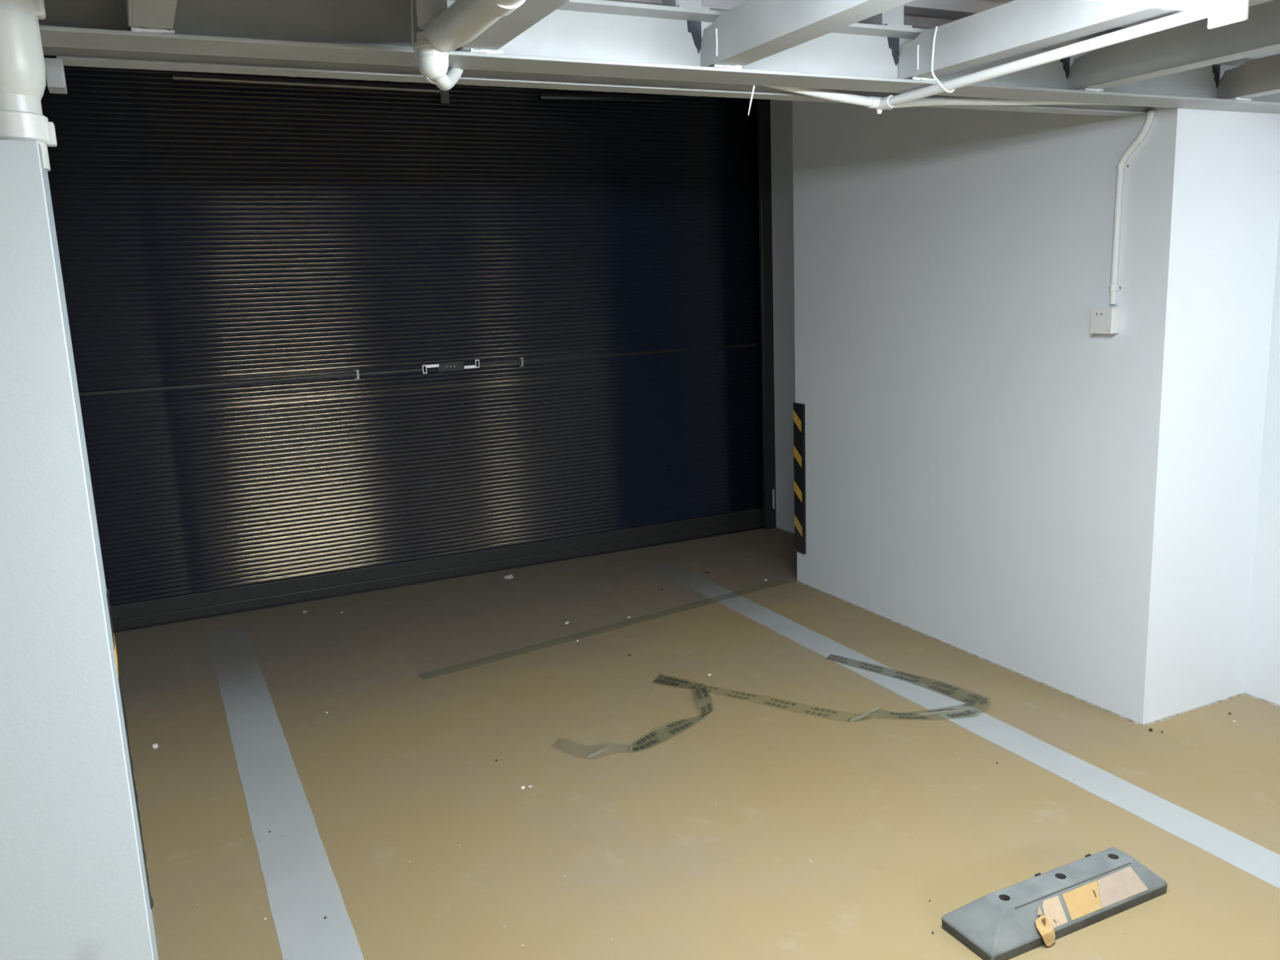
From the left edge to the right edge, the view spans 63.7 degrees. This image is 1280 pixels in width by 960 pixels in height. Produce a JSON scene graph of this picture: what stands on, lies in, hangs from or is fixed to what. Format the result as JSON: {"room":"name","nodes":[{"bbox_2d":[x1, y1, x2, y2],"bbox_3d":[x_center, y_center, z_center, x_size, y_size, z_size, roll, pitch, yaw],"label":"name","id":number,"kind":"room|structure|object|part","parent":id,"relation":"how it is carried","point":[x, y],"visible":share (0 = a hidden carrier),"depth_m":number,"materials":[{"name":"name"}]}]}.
{"room":"parking garage","nodes":[
{"label":"parking garage","id":0,"kind":"room"},
{"bbox_2d":[0,139,154,959],"bbox_3d":[-1.278,0.392,1.803,0.644,1.890,0.135,-7,12,-25],"label":"wall","id":1,"kind":"structure","parent":0,"point":[72,887],"depth_m":1.83,"materials":[{"name":"paint"}]},
{"bbox_2d":[0,0,57,171],"bbox_3d":[-1.121,-0.706,1.551,0.134,0.427,0.478,1,11,17],"label":"pipe","id":2,"kind":"object","parent":1,"relation":"on","point":[22,62],"visible":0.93,"depth_m":1.70,"materials":[{"name":"white plastic"}]},
{"bbox_2d":[38,143,158,959],"bbox_3d":[-0.989,0.357,1.940,0.001,1.885,0.131,-7,12,-25],"label":"trim","id":3,"kind":"structure","parent":1,"relation":"attached to","point":[45,173],"depth_m":1.88,"materials":[{"name":"grey plastic"}]},
{"bbox_2d":[106,589,153,909],"bbox_3d":[-1.040,0.542,2.011,0.086,0.660,0.038,-7,12,-25],"label":"guard","id":4,"kind":"object","parent":1,"relation":"attached to","point":[151,900],"visible":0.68,"depth_m":2.02,"materials":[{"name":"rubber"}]},
{"bbox_2d":[113,528,1279,959],"bbox_3d":[1.171,1.810,-0.802,15.000,0.100,15.000,-7,12,-25],"label":"floor","id":5,"kind":"structure","parent":0,"point":[799,817],"depth_m":3.38,"materials":[{"name":"beige concrete"}]},
{"bbox_2d":[151,743,158,748],"bbox_3d":[-1.795,0.984,3.809,0.025,0.015,0.024,-4,11,-9],"label":"stone","id":6,"kind":"object","parent":5,"relation":"on","point":[155,745],"visible":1,"depth_m":3.80,"materials":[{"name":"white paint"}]},
{"bbox_2d":[206,626,364,959],"bbox_3d":[-0.566,1.268,2.111,0.184,0.001,6.850,-7,12,-25],"label":"parking line","id":7,"kind":"object","parent":5,"relation":"on","point":[303,889],"visible":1,"depth_m":3.23,"materials":[{"name":"paint"}]},
{"bbox_2d":[503,573,513,578],"bbox_3d":[-0.751,0.548,5.855,0.054,0.021,0.046,-7,12,-25],"label":"stone","id":8,"kind":"object","parent":5,"relation":"on","point":[507,576],"visible":1,"depth_m":5.84,"materials":[{"name":"grey stone"}]},
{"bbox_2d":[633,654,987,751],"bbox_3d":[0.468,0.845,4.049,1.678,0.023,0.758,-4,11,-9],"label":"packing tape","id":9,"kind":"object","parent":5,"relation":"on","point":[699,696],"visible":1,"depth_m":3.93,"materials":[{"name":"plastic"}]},
{"bbox_2d":[648,562,1279,888],"bbox_3d":[1.584,1.005,3.046,0.156,0.001,6.700,-7,12,-25],"label":"parking line","id":10,"kind":"object","parent":5,"relation":"on","point":[1264,864],"visible":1,"depth_m":3.54,"materials":[{"name":"paint"}]},
{"bbox_2d":[941,847,1167,959],"bbox_3d":[1.069,1.056,2.625,0.611,0.098,0.189,-7,12,-25],"label":"wheel stop","id":11,"kind":"object","parent":5,"relation":"on","point":[1009,922],"visible":1,"depth_m":2.56,"materials":[{"name":"rubber"}]},
{"bbox_2d":[606,0,1273,40],"bbox_3d":[-0.085,-0.028,-3.567,10.425,0.047,11.365,-7,12,-25],"label":"ceiling","id":12,"kind":"structure","parent":0,"point":[920,14],"depth_m":2.75,"materials":[{"name":"white paint"}]},
{"bbox_2d":[410,0,525,90],"bbox_3d":[0.369,-0.690,0.572,0.191,0.311,3.900,-7,12,-25],"label":"drain pipe","id":13,"kind":"object","parent":12,"relation":"attached to","point":[446,29],"visible":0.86,"depth_m":1.97,"materials":[{"name":"white plastic"}]},
{"bbox_2d":[414,31,448,79],"bbox_3d":[-0.409,-0.835,2.030,0.067,0.083,0.067,-7,12,-25],"label":"pipe elbow","id":14,"kind":"object","parent":13,"relation":"on","point":[432,60],"depth_m":2.01,"materials":[{"name":"white plastic"}]},
{"bbox_2d":[756,50,1279,724],"bbox_3d":[4.019,-0.019,0.293,1.330,2.860,15.000,-7,12,-25],"label":"wall","id":15,"kind":"structure","parent":0,"point":[994,477],"depth_m":3.91,"materials":[{"name":"paint"}]},
{"bbox_2d":[40,55,776,632],"bbox_3d":[-1.066,-0.848,5.679,4.205,2.850,0.207,-7,12,-25],"label":"roller shutter","id":16,"kind":"object","parent":15,"relation":"attached to","point":[330,338],"visible":0.85,"depth_m":5.56,"materials":[{"name":"black metal"}]},
{"bbox_3d":[-1.150,-0.611,5.659,0.094,0.048,0.009,-7,12,-25],"label":"latch handle","id":17,"kind":"part","parent":16,"relation":"part of","materials":[{"name":"silver metal"}]},
{"bbox_3d":[-1.051,-0.629,5.708,0.150,0.054,0.009,-7,12,-25],"label":"lock plate","id":18,"kind":"part","parent":16,"relation":"part of","materials":[{"name":"black metal"}]},
{"bbox_3d":[-0.942,-0.648,5.755,0.090,0.048,0.009,-7,12,-25],"label":"latch handle","id":19,"kind":"part","parent":16,"relation":"part of","materials":[{"name":"silver metal"}]},
{"bbox_3d":[0.786,-1.061,6.551,0.090,2.800,0.101,-7,12,-25],"label":"guide rail","id":20,"kind":"part","parent":16,"relation":"part of","materials":[{"name":"black metal"}]},
{"bbox_2d":[42,46,1149,116],"bbox_3d":[0.027,-1.066,2.619,3.620,0.255,0.072,-7,12,-25],"label":"ceiling beam","id":21,"kind":"object","parent":15,"relation":"attached to","point":[55,70],"visible":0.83,"depth_m":2.39,"materials":[{"name":"grey metal"}]},
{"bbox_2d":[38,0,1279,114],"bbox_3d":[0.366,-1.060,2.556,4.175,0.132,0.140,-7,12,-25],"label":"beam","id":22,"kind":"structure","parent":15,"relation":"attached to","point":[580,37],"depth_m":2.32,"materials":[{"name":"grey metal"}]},
{"bbox_2d":[124,0,177,31],"bbox_3d":[1.497,-0.047,-2.960,0.074,0.101,11.058,-7,12,-25],"label":"joist","id":23,"kind":"object","parent":22,"relation":"attached to","point":[161,14],"visible":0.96,"depth_m":1.80,"materials":[{"name":"grey paint"}]},
{"bbox_2d":[454,0,568,51],"bbox_3d":[2.060,-0.120,-2.694,0.080,0.101,11.058,-7,12,-25],"label":"joist","id":24,"kind":"object","parent":22,"relation":"attached to","point":[507,28],"visible":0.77,"depth_m":1.97,"materials":[{"name":"grey paint"}]},
{"bbox_2d":[662,0,709,9],"bbox_3d":[0.102,-1.121,2.398,0.080,0.068,0.100,-7,12,-25],"label":"post","id":25,"kind":"object","parent":22,"relation":"on","point":[681,3],"visible":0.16,"depth_m":2.38,"materials":[{"name":"grey metal"}]},
{"bbox_2d":[747,84,755,115],"bbox_3d":[0.283,-0.965,2.610,0.005,0.079,0.031,7,14,41],"label":"hanging wire","id":26,"kind":"object","parent":22,"relation":"hanging from","point":[753,86],"visible":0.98,"depth_m":2.61,"materials":[{"name":"white metal"}]},
{"bbox_2d":[700,0,914,66],"bbox_3d":[2.606,-0.191,-2.436,0.088,0.101,11.058,-7,12,-25],"label":"joist","id":27,"kind":"object","parent":22,"relation":"attached to","point":[751,31],"visible":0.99,"depth_m":2.19,"materials":[{"name":"grey paint"}]},
{"bbox_2d":[1093,0,1249,29],"bbox_3d":[0.570,-0.808,1.650,1.282,0.070,0.076,-7,12,-25],"label":"light","id":28,"kind":"object","parent":27,"relation":"hanging from","point":[1220,12],"visible":1,"depth_m":1.85,"materials":[{"name":"white plastic"}]},
{"bbox_2d":[1093,0,1244,14],"bbox_3d":[0.543,-0.798,1.639,1.192,0.018,0.072,-7,12,-25],"label":"diffuser","id":29,"kind":"object","parent":28,"relation":"attached to","point":[1210,6],"depth_m":1.84,"materials":[{"name":"white"}]},
{"bbox_2d":[865,4,912,27],"bbox_3d":[0.636,-1.191,2.650,0.080,0.068,0.100,-7,12,-25],"label":"post","id":30,"kind":"object","parent":22,"relation":"on","point":[895,16],"visible":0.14,"depth_m":2.63,"materials":[{"name":"grey metal"}]},
{"bbox_2d":[898,0,1178,79],"bbox_3d":[3.134,-0.259,-2.186,0.078,0.101,11.058,-7,12,-25],"label":"joist","id":31,"kind":"object","parent":22,"relation":"attached to","point":[1016,27],"visible":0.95,"depth_m":2.36,"materials":[{"name":"grey paint"}]},
{"bbox_2d":[930,26,955,93],"bbox_3d":[0.768,-1.059,2.599,0.091,0.152,0.020,-11,14,-38],"label":"wire","id":32,"kind":"object","parent":31,"relation":"hanging from","point":[936,27],"visible":0.97,"depth_m":2.58,"materials":[{"name":"white"}]},
{"bbox_2d":[764,10,1208,114],"bbox_3d":[1.102,-1.045,2.501,1.758,0.156,1.043,-7,12,-25],"label":"conduit","id":33,"kind":"object","parent":31,"relation":"attached to","point":[922,96],"visible":0.58,"depth_m":2.57,"materials":[{"name":"white"}]},
{"bbox_2d":[1066,38,1081,42],"bbox_3d":[1.193,-1.263,2.914,0.080,0.068,0.100,-7,12,-25],"label":"post","id":34,"kind":"object","parent":22,"relation":"on","point":[1073,40],"visible":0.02,"depth_m":2.87,"materials":[{"name":"grey metal"}]},
{"bbox_2d":[1068,0,1279,89],"bbox_3d":[3.693,-0.332,-1.922,0.078,0.101,11.058,-7,12,-25],"label":"joist","id":35,"kind":"object","parent":22,"relation":"attached to","point":[1190,46],"visible":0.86,"depth_m":2.65,"materials":[{"name":"grey paint"}]},
{"bbox_2d":[1218,53,1279,98],"bbox_3d":[4.278,-0.407,-1.645,0.070,0.101,11.058,-7,12,-25],"label":"joist","id":36,"kind":"object","parent":22,"relation":"attached to","point":[1260,77],"visible":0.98,"depth_m":3.14,"materials":[{"name":"grey paint"}]},
{"bbox_2d":[793,402,806,554],"bbox_3d":[0.878,-0.011,5.453,0.090,0.800,0.098,-7,12,-25],"label":"guard","id":37,"kind":"object","parent":15,"relation":"attached to","point":[799,449],"visible":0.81,"depth_m":5.42,"materials":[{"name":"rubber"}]},
{"bbox_2d":[796,581,1279,725],"bbox_3d":[1.970,0.819,3.928,0.566,0.006,3.980,-7,12,-25],"label":"baseboard","id":38,"kind":"structure","parent":15,"relation":"attached to","point":[926,635],"depth_m":3.90,"materials":[{"name":"paint"}]},
{"bbox_2d":[1089,307,1119,333],"bbox_3d":[1.623,-0.557,3.594,0.043,0.090,0.090,-7,12,-25],"label":"outlet box","id":39,"kind":"object","parent":15,"relation":"attached to","point":[1103,320],"visible":1,"depth_m":3.57,"materials":[{"name":"white plastic"}]},
{"bbox_2d":[1108,111,1155,304],"bbox_3d":[1.648,-0.907,3.468,0.028,0.622,0.148,-7,12,-25],"label":"conduit","id":40,"kind":"object","parent":15,"relation":"attached to","point":[1113,287],"visible":1,"depth_m":3.50,"materials":[{"name":"white plastic"}]}
]}

